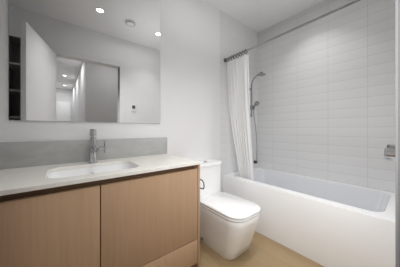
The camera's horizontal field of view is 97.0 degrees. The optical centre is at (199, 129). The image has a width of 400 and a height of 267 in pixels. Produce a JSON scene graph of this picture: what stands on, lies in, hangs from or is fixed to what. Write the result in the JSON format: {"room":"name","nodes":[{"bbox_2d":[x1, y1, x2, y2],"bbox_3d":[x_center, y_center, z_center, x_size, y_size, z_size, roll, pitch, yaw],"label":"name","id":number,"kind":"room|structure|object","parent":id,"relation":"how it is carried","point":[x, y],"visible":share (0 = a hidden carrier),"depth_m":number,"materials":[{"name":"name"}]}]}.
{"room":"bathroom","nodes":[
{"label":"bathroom","id":0,"kind":"room"},
{"bbox_2d":[0,0,219,160],"bbox_3d":[-0.566,-0.205,1.553,2.085,2.560,0.001,0,0,-39],"label":"wall","id":1,"kind":"structure","parent":0,"point":[188,126],"depth_m":1.83,"materials":[{"name":"white paint"}]},
{"bbox_2d":[9,0,159,123],"bbox_3d":[-0.769,-0.721,1.382,0.994,1.328,0.006,0,0,-39],"label":"mirror","id":2,"kind":"object","parent":1,"relation":"attached to","point":[84,60],"visible":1,"depth_m":1.31,"materials":[{"name":"clear glass"}]},
{"bbox_2d":[220,11,256,191],"bbox_3d":[0.564,-0.205,2.462,0.815,2.560,0.001,0,0,-39],"label":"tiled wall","id":3,"kind":"structure","parent":0,"point":[236,36],"depth_m":2.33,"materials":[{"name":"white paint"}]},
{"bbox_2d":[249,72,265,163],"bbox_3d":[0.840,-0.136,2.515,0.221,1.303,0.258,0,0,-39],"label":"shower rail","id":4,"kind":"object","parent":3,"relation":"attached to","point":[256,103],"visible":0.96,"depth_m":2.53,"materials":[{"name":"silver metal"}]},
{"bbox_2d":[224,0,361,62],"bbox_3d":[0.772,-0.888,1.650,0.118,0.065,1.521,0,0,-39],"label":"curtain rod","id":5,"kind":"object","parent":3,"relation":"attached to","point":[314,19],"visible":0.83,"depth_m":1.51,"materials":[{"name":"silver metal"}]},
{"bbox_2d":[226,49,253,180],"bbox_3d":[0.482,-0.115,2.147,0.190,1.581,0.310,0,0,-39],"label":"shower curtain","id":6,"kind":"object","parent":5,"relation":"hanging from","point":[238,85],"visible":0.92,"depth_m":2.13,"materials":[{"name":"fabric"}]},
{"bbox_2d":[200,231,323,266],"bbox_3d":[1.835,1.075,-0.783,2.900,0.001,6.650,0,0,-39],"label":"floor","id":7,"kind":"structure","parent":0,"point":[263,251],"depth_m":1.49,"materials":[{"name":"brown wood"}]},
{"bbox_2d":[0,161,200,266],"bbox_3d":[-0.668,0.665,1.119,1.280,0.820,0.543,0,0,-39],"label":"bathroom vanity","id":8,"kind":"object","parent":7,"relation":"on","point":[93,201],"depth_m":0.92,"materials":[{"name":"brown wood"}]},
{"bbox_2d":[0,153,195,192],"bbox_3d":[-0.666,0.245,1.115,1.280,0.020,0.552,0,0,-39],"label":"countertop","id":9,"kind":"structure","parent":8,"relation":"on","point":[24,176],"depth_m":1.04,"materials":[{"name":"white stone"}]},
{"bbox_2d":[48,161,135,176],"bbox_3d":[-0.639,0.317,1.090,0.490,0.147,0.340,0,0,-39],"label":"sink","id":10,"kind":"object","parent":9,"relation":"in","point":[71,169],"depth_m":1.20,"materials":[{"name":"white ceramic"}]},
{"bbox_2d":[88,129,107,164],"bbox_3d":[-0.691,0.116,1.214,0.110,0.238,0.198,0,0,-39],"label":"faucet","id":11,"kind":"object","parent":9,"relation":"on","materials":[{"name":"silver metal"}]},
{"bbox_2d":[199,159,260,259],"bbox_3d":[0.172,0.709,1.680,0.480,0.733,0.729,0,0,-39],"label":"toilet","id":12,"kind":"object","parent":7,"relation":"on","point":[228,224],"visible":0.69,"depth_m":1.52,"materials":[{"name":"white ceramic"}]},
{"bbox_2d":[223,167,394,266],"bbox_3d":[1.062,0.825,1.885,0.757,0.500,1.517,0,0,-39],"label":"bathtub","id":13,"kind":"object","parent":7,"relation":"on","point":[325,223],"visible":0.9,"depth_m":1.52,"materials":[{"name":"white ceramic"}]},
{"bbox_2d":[203,0,323,32],"bbox_3d":[0.230,-1.485,1.214,2.900,0.001,1.525,0,0,-39],"label":"ceiling","id":14,"kind":"structure","parent":0,"point":[257,16],"depth_m":2.19,"materials":[{"name":"paint"}]},
{"bbox_2d":[257,0,394,192],"bbox_3d":[1.360,-0.205,2.123,0.001,2.560,1.525,0,0,-39],"label":"tiled wall","id":15,"kind":"structure","parent":0,"point":[326,97],"depth_m":1.98,"materials":[{"name":"white tile"}]},
{"bbox_2d":[399,0,399,266],"bbox_3d":[0.628,0.025,0.479,0.001,2.100,0.120,0,0,-39],"label":"wall","id":16,"kind":"structure","parent":0,"point":[399,133],"depth_m":0.53,"materials":[{"name":"grey paint"}]},
{"bbox_3d":[0.428,-0.205,0.318,2.085,2.560,0.120,0,0,-39],"label":"wall","id":17,"kind":"structure","parent":0,"visible":0},
{"bbox_2d":[395,0,398,266],"bbox_3d":[0.315,-0.010,0.227,0.945,2.170,0.133,0,0,-39],"label":"door frame","id":18,"kind":"structure","parent":17,"relation":"attached to","point":[396,133],"depth_m":0.53,"materials":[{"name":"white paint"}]},
{"label":"tiled wall","id":19,"kind":"structure","parent":0,"visible":0},
{"bbox_2d":[384,144,394,160],"bbox_3d":[1.513,0.190,1.357,0.160,0.160,0.135,0,0,-39],"label":"soap dish","id":20,"kind":"object","parent":19,"relation":"attached to","point":[389,152],"visible":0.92,"depth_m":1.36,"materials":[{"name":"silver metal"}]}
]}

